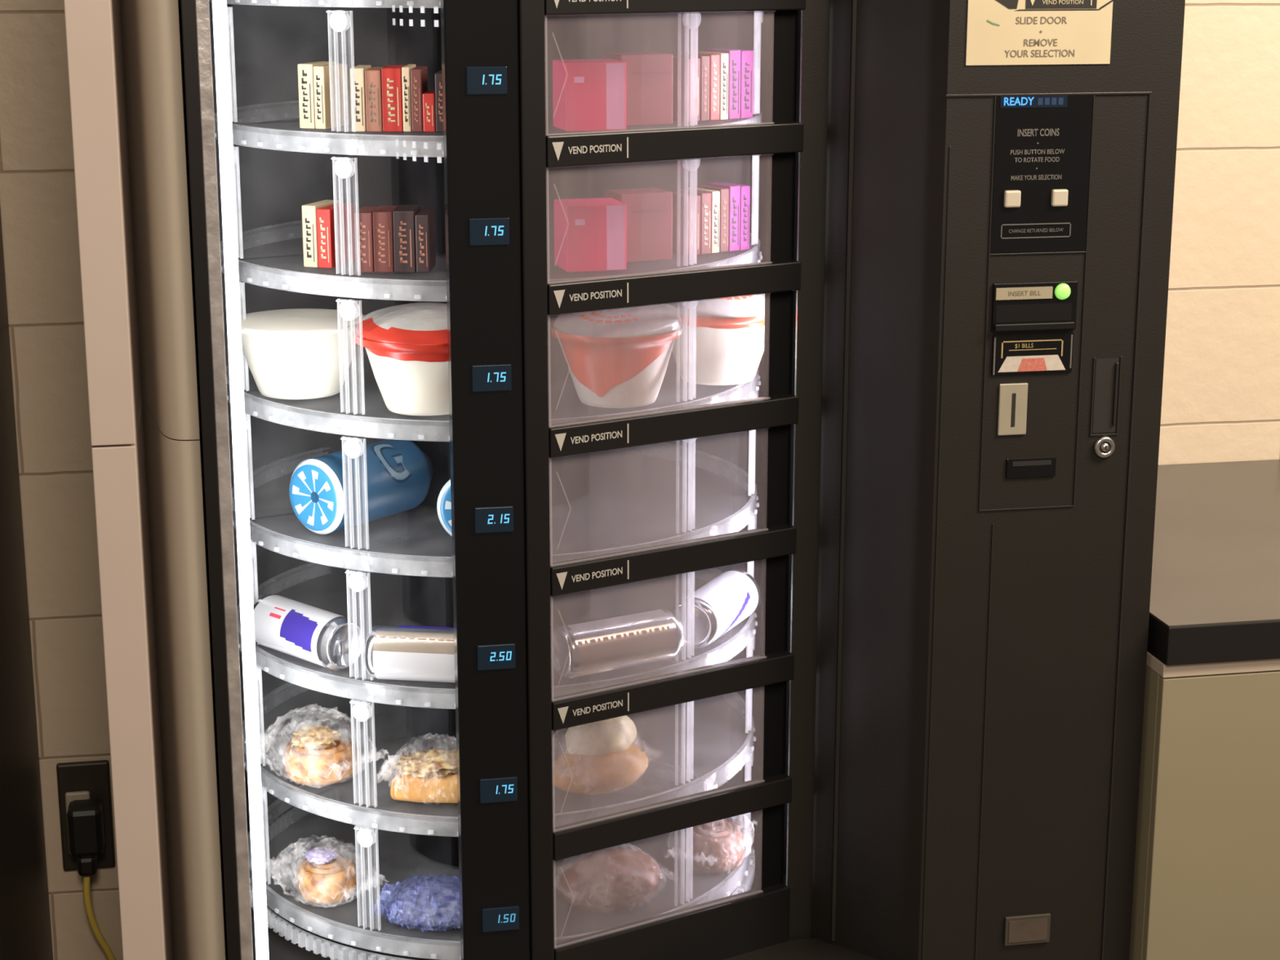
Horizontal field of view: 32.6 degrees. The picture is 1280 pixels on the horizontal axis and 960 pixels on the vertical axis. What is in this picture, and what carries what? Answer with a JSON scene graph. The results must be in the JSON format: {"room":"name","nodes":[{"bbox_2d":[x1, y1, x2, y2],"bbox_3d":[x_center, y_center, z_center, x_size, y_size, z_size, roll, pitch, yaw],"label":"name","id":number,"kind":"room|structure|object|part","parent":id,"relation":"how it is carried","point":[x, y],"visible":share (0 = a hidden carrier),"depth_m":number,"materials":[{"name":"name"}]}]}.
{"room":"break room","nodes":[
{"label":"break room","id":0,"kind":"room"},
{"bbox_2d":[0,0,1279,959],"bbox_3d":[0.033,-0.398,2.858,4.400,2.700,0.150,-3,14,-11],"label":"wall","id":1,"kind":"structure","parent":0,"point":[1220,398],"depth_m":2.82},
{"bbox_2d":[56,760,115,870],"bbox_3d":[-0.716,0.435,2.829,0.066,0.147,0.016,-3,14,-11],"label":"power outlet","id":2,"kind":"object","parent":1,"relation":"attached to","point":[87,780],"visible":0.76,"depth_m":2.82,"materials":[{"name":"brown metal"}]},
{"bbox_2d":[65,791,90,853],"bbox_3d":[-0.724,0.442,2.824,0.031,0.085,0.007,-3,14,-11],"label":"receptacle","id":3,"kind":"object","parent":2,"relation":"attached to","point":[70,796],"depth_m":2.81,"materials":[{"name":"beige"}]},
{"bbox_3d":[0.397,1.391,1.353,4.400,0.050,4.000,-3,14,-11],"label":"floor","id":4,"kind":"structure","parent":0,"visible":0},
{"bbox_2d":[0,209,53,959],"bbox_3d":[-1.087,0.139,2.354,0.768,1.900,0.620,-3,14,-11],"label":"tall cabinet","id":5,"kind":"object","parent":4,"relation":"on","point":[25,932],"visible":1,"depth_m":2.56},
{"bbox_2d":[66,798,115,959],"bbox_3d":[-0.673,0.703,2.824,0.086,0.578,0.149,-5,15,-21],"label":"cable","id":6,"kind":"object","parent":4,"relation":"on","point":[85,817],"visible":1,"depth_m":2.79,"materials":[{"name":"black plastic"}]},
{"bbox_3d":[-0.642,0.740,2.847,0.139,0.495,0.075,11,18,39],"label":"cord","id":7,"kind":"part","parent":6,"relation":"part of","materials":[{"name":"yellow rubber"}]},
{"bbox_2d":[63,0,227,959],"bbox_3d":[-0.494,0.114,2.246,0.101,2.000,0.240,-3,14,-11],"label":"filler panel","id":8,"kind":"object","parent":4,"relation":"on","point":[126,66],"visible":0.98,"depth_m":2.13,"materials":[{"name":"metal"}]},
{"bbox_3d":[-0.475,0.112,2.252,0.060,2.000,0.235,-3,14,-11],"label":"curved panel","id":9,"kind":"part","parent":8,"relation":"part of","materials":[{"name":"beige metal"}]},
{"bbox_2d":[181,0,1185,959],"bbox_3d":[0.000,0.122,2.565,0.991,1.830,0.682,-3,14,-11],"label":"vending machine","id":10,"kind":"object","parent":4,"relation":"on","point":[934,476],"visible":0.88,"depth_m":2.30,"materials":[{"name":"black metal"}]},
{"bbox_2d":[240,308,364,399],"bbox_3d":[-0.365,-0.135,2.346,0.146,0.082,0.146,-8,16,-30],"label":"bowl","id":11,"kind":"object","parent":10,"relation":"on","point":[290,353],"visible":0.91,"depth_m":2.30,"materials":[{"name":"white plastic"}]},
{"bbox_3d":[-0.365,-0.173,2.337,0.146,0.004,0.146,7,16,26],"label":"lid","id":12,"kind":"part","parent":11,"relation":"part of","materials":[{"name":"white plastic"}]},
{"bbox_2d":[253,594,364,671],"bbox_3d":[-0.363,0.165,2.373,0.139,0.058,0.058,13,19,42],"label":"drink can","id":13,"kind":"object","parent":10,"relation":"on","point":[317,636],"visible":0.93,"depth_m":2.34,"materials":[{"name":"silver metal"}]},
{"bbox_2d":[297,61,336,128],"bbox_3d":[-0.331,-0.397,2.252,0.017,0.065,0.055,5,15,19],"label":"snack box","id":14,"kind":"object","parent":10,"relation":"on","point":[305,70],"visible":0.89,"depth_m":2.23,"materials":[{"name":"beige cardboard"}]},
{"bbox_2d":[302,200,338,267],"bbox_3d":[-0.334,-0.258,2.290,0.016,0.064,0.055,5,15,19],"label":"snack box","id":15,"kind":"object","parent":10,"relation":"on","point":[308,212],"visible":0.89,"depth_m":2.27,"materials":[{"name":"beige cardboard"}]},
{"bbox_2d":[282,724,359,785],"bbox_3d":[-0.360,0.289,2.426,0.152,0.077,0.104,11,18,38],"label":"pastry","id":16,"kind":"object","parent":10,"relation":"on","point":[316,754],"visible":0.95,"depth_m":2.40,"materials":[{"name":"brown food"}]},
{"bbox_2d":[296,846,357,904],"bbox_3d":[-0.357,0.434,2.459,0.140,0.066,0.090,10,17,36],"label":"pastry","id":17,"kind":"object","parent":10,"relation":"on","point":[325,877],"visible":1,"depth_m":2.44,"materials":[{"name":"brown food"}]},
{"bbox_2d":[313,63,349,128],"bbox_3d":[-0.317,-0.394,2.247,0.012,0.063,0.055,5,15,19],"label":"snack box","id":18,"kind":"object","parent":10,"relation":"on","point":[330,81],"visible":1,"depth_m":2.23,"materials":[{"name":"beige cardboard"}]},
{"bbox_2d":[315,203,355,268],"bbox_3d":[-0.318,-0.256,2.285,0.016,0.061,0.055,5,15,19],"label":"snack box","id":19,"kind":"object","parent":10,"relation":"on","point":[335,223],"visible":1,"depth_m":2.27,"materials":[{"name":"red cardboard"}]},
{"bbox_2d":[350,65,371,131],"bbox_3d":[-0.282,-0.387,2.217,0.014,0.063,0.055,0,14,1],"label":"snack box","id":20,"kind":"object","parent":10,"relation":"on","point":[357,94],"visible":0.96,"depth_m":2.19,"materials":[{"name":"beige cardboard"}]},
{"bbox_2d":[288,437,433,534],"bbox_3d":[-0.296,0.003,2.383,0.082,0.082,0.169,10,17,36],"label":"can","id":21,"kind":"object","parent":10,"relation":"on","point":[329,493],"visible":1,"depth_m":2.33,"materials":[{"name":"blue plastic"}]},
{"bbox_2d":[354,206,378,272],"bbox_3d":[-0.281,-0.248,2.256,0.018,0.061,0.055,0,14,1],"label":"snack box","id":22,"kind":"object","parent":10,"relation":"on","point":[363,220],"visible":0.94,"depth_m":2.23,"materials":[{"name":"brown cardboard"}]},
{"bbox_2d":[364,66,383,131],"bbox_3d":[-0.267,-0.386,2.217,0.016,0.061,0.055,0,14,1],"label":"snack box","id":23,"kind":"object","parent":10,"relation":"on","point":[373,88],"visible":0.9,"depth_m":2.19,"materials":[{"name":"brown cardboard"}]},
{"bbox_2d":[372,205,398,272],"bbox_3d":[-0.261,-0.249,2.255,0.020,0.062,0.055,0,14,1],"label":"snack box","id":24,"kind":"object","parent":10,"relation":"on","point":[383,227],"visible":0.94,"depth_m":2.23,"materials":[{"name":"brown cardboard"}]},
{"bbox_2d":[381,65,405,131],"bbox_3d":[-0.248,-0.387,2.217,0.020,0.063,0.055,0,14,1],"label":"snack box","id":25,"kind":"object","parent":10,"relation":"on","point":[391,75],"visible":0.92,"depth_m":2.19,"materials":[{"name":"red cardboard"}]},
{"bbox_2d":[355,302,448,415],"bbox_3d":[-0.220,-0.126,2.263,0.146,0.104,0.146,-2,14,-9],"label":"bowl","id":26,"kind":"object","parent":10,"relation":"on","point":[406,345],"visible":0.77,"depth_m":2.22,"materials":[{"name":"white plastic"}]},
{"bbox_3d":[-0.220,-0.164,2.254,0.144,0.026,0.144,-2,14,-9],"label":"lid","id":27,"kind":"part","parent":26,"relation":"part of","materials":[{"name":"plastic"}]},
{"bbox_2d":[392,204,420,272],"bbox_3d":[-0.240,-0.249,2.255,0.022,0.063,0.055,0,14,1],"label":"snack box","id":28,"kind":"object","parent":10,"relation":"on","point":[403,216],"visible":0.94,"depth_m":2.23,"materials":[{"name":"brown cardboard"}]},
{"bbox_2d":[401,64,416,131],"bbox_3d":[-0.233,-0.387,2.216,0.008,0.064,0.055,0,14,1],"label":"snack box","id":29,"kind":"object","parent":10,"relation":"on","point":[406,70],"visible":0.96,"depth_m":2.19,"materials":[{"name":"beige cardboard"}]},
{"bbox_2d":[364,624,454,682],"bbox_3d":[-0.216,0.183,2.300,0.139,0.058,0.058,2,14,8],"label":"drink can","id":30,"kind":"object","parent":10,"relation":"on","point":[392,651],"visible":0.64,"depth_m":2.28,"materials":[{"name":"silver metal"}]},
{"bbox_2d":[374,872,460,931],"bbox_3d":[-0.227,0.460,2.403,0.124,0.044,0.099,2,14,7],"label":"snacks","id":31,"kind":"object","parent":10,"relation":"on","point":[430,906],"visible":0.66,"depth_m":2.38,"materials":[{"name":"blue food"}]},
{"bbox_2d":[410,66,427,131],"bbox_3d":[-0.223,-0.386,2.216,0.011,0.062,0.055,0,14,1],"label":"snack box","id":32,"kind":"object","parent":10,"relation":"on","point":[419,74],"visible":0.94,"depth_m":2.19,"materials":[{"name":"brown cardboard"}]},
{"bbox_2d":[390,747,457,803],"bbox_3d":[-0.223,0.309,2.372,0.116,0.065,0.100,2,14,7],"label":"pastry","id":33,"kind":"object","parent":10,"relation":"on","point":[430,775],"visible":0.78,"depth_m":2.35,"materials":[{"name":"brown food"}]},
{"bbox_2d":[414,208,435,272],"bbox_3d":[-0.221,-0.247,2.255,0.014,0.059,0.055,0,14,1],"label":"snack box","id":34,"kind":"object","parent":10,"relation":"on","point":[424,220],"visible":1,"depth_m":2.23,"materials":[{"name":"brown cardboard"}]},
{"bbox_2d":[422,89,435,131],"bbox_3d":[-0.211,-0.375,2.219,0.012,0.038,0.055,0,14,1],"label":"snack box","id":35,"kind":"object","parent":10,"relation":"on","point":[428,97],"visible":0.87,"depth_m":2.19,"materials":[{"name":"red cardboard"}]},
{"bbox_2d":[434,70,443,131],"bbox_3d":[-0.198,-0.384,2.216,0.013,0.058,0.055,0,14,1],"label":"snack box","id":36,"kind":"object","parent":10,"relation":"on","point":[438,79],"visible":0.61,"depth_m":2.19,"materials":[{"name":"cardboard"}]},
{"bbox_2d":[436,478,452,536],"bbox_3d":[-0.164,0.011,2.357,0.078,0.078,0.169,2,14,7],"label":"drink bottle","id":37,"kind":"object","parent":10,"relation":"on","point":[444,500],"visible":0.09,"depth_m":2.28,"materials":[{"name":"blue plastic"}]},
{"bbox_2d":[552,58,626,131],"bbox_3d":[-0.052,-0.393,2.231,0.063,0.068,0.060,-4,14,-14],"label":"box","id":38,"kind":"object","parent":10,"relation":"on","point":[589,94],"visible":1,"depth_m":2.20,"materials":[{"name":"pink"}]},
{"bbox_2d":[553,197,626,271],"bbox_3d":[-0.052,-0.254,2.265,0.063,0.068,0.060,-4,14,-14],"label":"box","id":39,"kind":"object","parent":10,"relation":"on","point":[590,233],"visible":1,"depth_m":2.24,"materials":[{"name":"pink"}]},
{"bbox_2d":[552,715,648,795],"bbox_3d":[-0.046,0.293,2.395,0.124,0.085,0.101,-8,16,-28],"label":"pastry","id":40,"kind":"object","parent":10,"relation":"on","point":[600,757],"visible":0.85,"depth_m":2.37,"materials":[{"name":"white food"}]},
{"bbox_2d":[559,848,660,912],"bbox_3d":[-0.032,0.438,2.445,0.132,0.065,0.107,-8,16,-30],"label":"pastry","id":41,"kind":"object","parent":10,"relation":"on","point":[611,880],"visible":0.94,"depth_m":2.42,"materials":[{"name":"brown food"}]},
{"bbox_2d":[551,303,682,408],"bbox_3d":[-0.024,-0.133,2.298,0.139,0.101,0.138,6,15,22],"label":"bowl","id":42,"kind":"object","parent":10,"relation":"on","point":[614,357],"visible":0.8,"depth_m":2.26,"materials":[{"name":"white plastic"}]},
{"bbox_3d":[-0.023,-0.171,2.289,0.136,0.023,0.136,6,15,22],"label":"lid","id":43,"kind":"part","parent":42,"relation":"part of","materials":[{"name":"plastic"}]},
{"bbox_2d":[551,607,684,679],"bbox_3d":[-0.026,0.174,2.338,0.139,0.058,0.058,-8,16,-29],"label":"drink can","id":44,"kind":"object","parent":10,"relation":"on","point":[646,637],"visible":1,"depth_m":2.31,"materials":[{"name":"silver metal"}]},
{"bbox_2d":[603,52,672,125],"bbox_3d":[-0.002,-0.410,2.293,0.060,0.072,0.046,-6,15,-24],"label":"box","id":45,"kind":"object","parent":10,"relation":"on","point":[649,75],"visible":0.78,"depth_m":2.27,"materials":[{"name":"cardboard"}]},
{"bbox_2d":[604,187,672,262],"bbox_3d":[-0.002,-0.272,2.327,0.060,0.072,0.046,-6,15,-24],"label":"box","id":46,"kind":"object","parent":10,"relation":"on","point":[649,211],"visible":0.78,"depth_m":2.31,"materials":[{"name":"cardboard"}]},
{"bbox_2d":[672,56,700,121],"bbox_3d":[0.044,-0.417,2.330,0.018,0.066,0.045,-10,17,-35],"label":"snack box","id":47,"kind":"object","parent":10,"relation":"on","point":[686,70],"visible":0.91,"depth_m":2.31,"materials":[{"name":"cardboard"}]},
{"bbox_2d":[672,191,700,256],"bbox_3d":[0.044,-0.277,2.367,0.020,0.064,0.045,-10,17,-35],"label":"snack box","id":48,"kind":"object","parent":10,"relation":"on","point":[686,206],"visible":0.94,"depth_m":2.35,"materials":[{"name":"cardboard"}]},
{"bbox_2d":[675,53,710,120],"bbox_3d":[0.057,-0.420,2.339,0.012,0.068,0.045,-10,17,-35],"label":"snack box","id":49,"kind":"object","parent":10,"relation":"on","point":[704,60],"visible":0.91,"depth_m":2.32,"materials":[{"name":"cardboard"}]},
{"bbox_2d":[676,189,711,254],"bbox_3d":[0.059,-0.281,2.377,0.014,0.066,0.045,-10,17,-35],"label":"snack box","id":50,"kind":"object","parent":10,"relation":"on","point":[705,197],"visible":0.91,"depth_m":2.36,"materials":[{"name":"cardboard"}]},
{"bbox_2d":[685,53,719,120],"bbox_3d":[0.067,-0.422,2.346,0.013,0.069,0.045,-10,17,-35],"label":"snack box","id":51,"kind":"object","parent":10,"relation":"on","point":[714,65],"visible":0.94,"depth_m":2.33,"materials":[{"name":"cardboard"}]},
{"bbox_2d":[687,187,719,253],"bbox_3d":[0.069,-0.283,2.384,0.011,0.067,0.045,-10,17,-35],"label":"snack box","id":52,"kind":"object","parent":10,"relation":"on","point":[715,195],"visible":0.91,"depth_m":2.37,"materials":[{"name":"white cardboard"}]},
{"bbox_2d":[695,51,728,119],"bbox_3d":[0.077,-0.424,2.353,0.011,0.070,0.045,-10,17,-35],"label":"snack box","id":53,"kind":"object","parent":10,"relation":"on","point":[723,104],"visible":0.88,"depth_m":2.34,"materials":[{"name":"white cardboard"}]},
{"bbox_2d":[696,184,728,252],"bbox_3d":[0.079,-0.286,2.391,0.012,0.069,0.045,-10,17,-35],"label":"snack box","id":54,"kind":"object","parent":10,"relation":"on","point":[724,192],"visible":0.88,"depth_m":2.37,"materials":[{"name":"brown cardboard"}]},
{"bbox_2d":[683,818,743,872],"bbox_3d":[0.083,0.408,2.538,0.092,0.078,0.124,6,15,24],"label":"pastry","id":55,"kind":"object","parent":10,"relation":"on","point":[717,846],"visible":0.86,"depth_m":2.52,"materials":[{"name":"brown food"}]},
{"bbox_2d":[667,293,764,385],"bbox_3d":[0.086,-0.166,2.413,0.137,0.110,0.138,-10,17,-35],"label":"bowl","id":56,"kind":"object","parent":10,"relation":"on","point":[721,341],"visible":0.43,"depth_m":2.37,"materials":[{"name":"white plastic"}]},
{"bbox_3d":[0.086,-0.204,2.404,0.136,0.032,0.136,-10,17,-35],"label":"lid","id":57,"kind":"part","parent":56,"relation":"part of","materials":[{"name":"white plastic"}]},
{"bbox_2d":[671,568,760,648],"bbox_3d":[0.086,0.144,2.458,0.058,0.058,0.139,6,15,24],"label":"drink can","id":58,"kind":"object","parent":10,"relation":"on","point":[708,613],"visible":0.97,"depth_m":2.41,"materials":[{"name":"silver metal"}]},
{"bbox_2d":[704,48,741,119],"bbox_3d":[0.089,-0.428,2.361,0.016,0.073,0.045,-10,17,-35],"label":"snack box","id":59,"kind":"object","parent":10,"relation":"on","point":[734,58],"visible":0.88,"depth_m":2.34,"materials":[{"name":"pink cardboard"}]},
{"bbox_2d":[705,182,740,251],"bbox_3d":[0.090,-0.289,2.399,0.015,0.071,0.045,-10,17,-35],"label":"snack box","id":60,"kind":"object","parent":10,"relation":"on","point":[734,190],"visible":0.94,"depth_m":2.38,"materials":[{"name":"pink cardboard"}]},
{"bbox_2d":[721,182,750,250],"bbox_3d":[0.102,-0.290,2.407,0.013,0.070,0.045,-10,17,-35],"label":"snack box","id":61,"kind":"object","parent":10,"relation":"on","point":[744,189],"visible":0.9,"depth_m":2.39,"materials":[{"name":"pink cardboard"}]},
{"bbox_2d":[733,48,753,118],"bbox_3d":[0.103,-0.430,2.371,0.017,0.072,0.045,-10,17,-35],"label":"snack box","id":62,"kind":"object","parent":10,"relation":"on","point":[746,55],"visible":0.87,"depth_m":2.35,"materials":[{"name":"pink cardboard"}]},
{"bbox_3d":[0.096,0.561,2.402,0.400,0.056,0.105,-3,14,-11],"label":"recess sill","id":63,"kind":"part","parent":10,"relation":"part of","materials":[{"name":"black metal"}]},
{"bbox_3d":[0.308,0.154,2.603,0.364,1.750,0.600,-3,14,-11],"label":"control door","id":64,"kind":"part","parent":10,"relation":"part of","materials":[{"name":"black metal"}]},
{"bbox_3d":[0.424,0.492,2.393,0.052,0.034,0.005,-3,14,-11],"label":"coin return plate","id":65,"kind":"part","parent":10,"relation":"part of","materials":[{"name":"grey"}]},
{"bbox_2d":[993,334,1072,374],"bbox_3d":[0.401,-0.128,2.234,0.084,0.039,0.001,-3,14,-11],"label":"print","id":66,"kind":"object","parent":10,"relation":"attached to","point":[1013,354],"depth_m":2.23,"materials":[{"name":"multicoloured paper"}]},
{"bbox_3d":[0.402,-0.306,2.193,0.101,0.154,0.001,-3,14,-11],"label":"selection panel","id":67,"kind":"part","parent":10,"relation":"part of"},
{"bbox_2d":[1054,283,1071,299],"bbox_3d":[0.430,-0.191,2.221,0.017,0.017,0.005,-3,14,-11],"label":"lamp","id":68,"kind":"object","parent":10,"relation":"on","point":[1062,291],"depth_m":2.22,"materials":[{"name":"green plastic"}]},
{"bbox_2d":[1128,650,1279,959],"bbox_3d":[1.175,0.523,2.875,1.394,0.904,0.675,-3,14,-11],"label":"base cabinet","id":69,"kind":"object","parent":4,"relation":"on","point":[1206,886],"visible":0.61,"depth_m":2.37,"materials":[{"name":"beige wood"}]},
{"bbox_3d":[1.175,0.092,2.768,1.394,0.015,0.675,-3,14,-11],"label":"rail","id":70,"kind":"part","parent":69,"relation":"part of","materials":[{"name":"beige"}]},
{"bbox_2d":[1146,459,1279,666],"bbox_3d":[1.185,0.063,2.761,1.414,0.044,0.685,-3,14,-11],"label":"countertop","id":71,"kind":"structure","parent":69,"relation":"on","point":[1215,594],"depth_m":2.53,"materials":[{"name":"grey laminate"}]}
]}

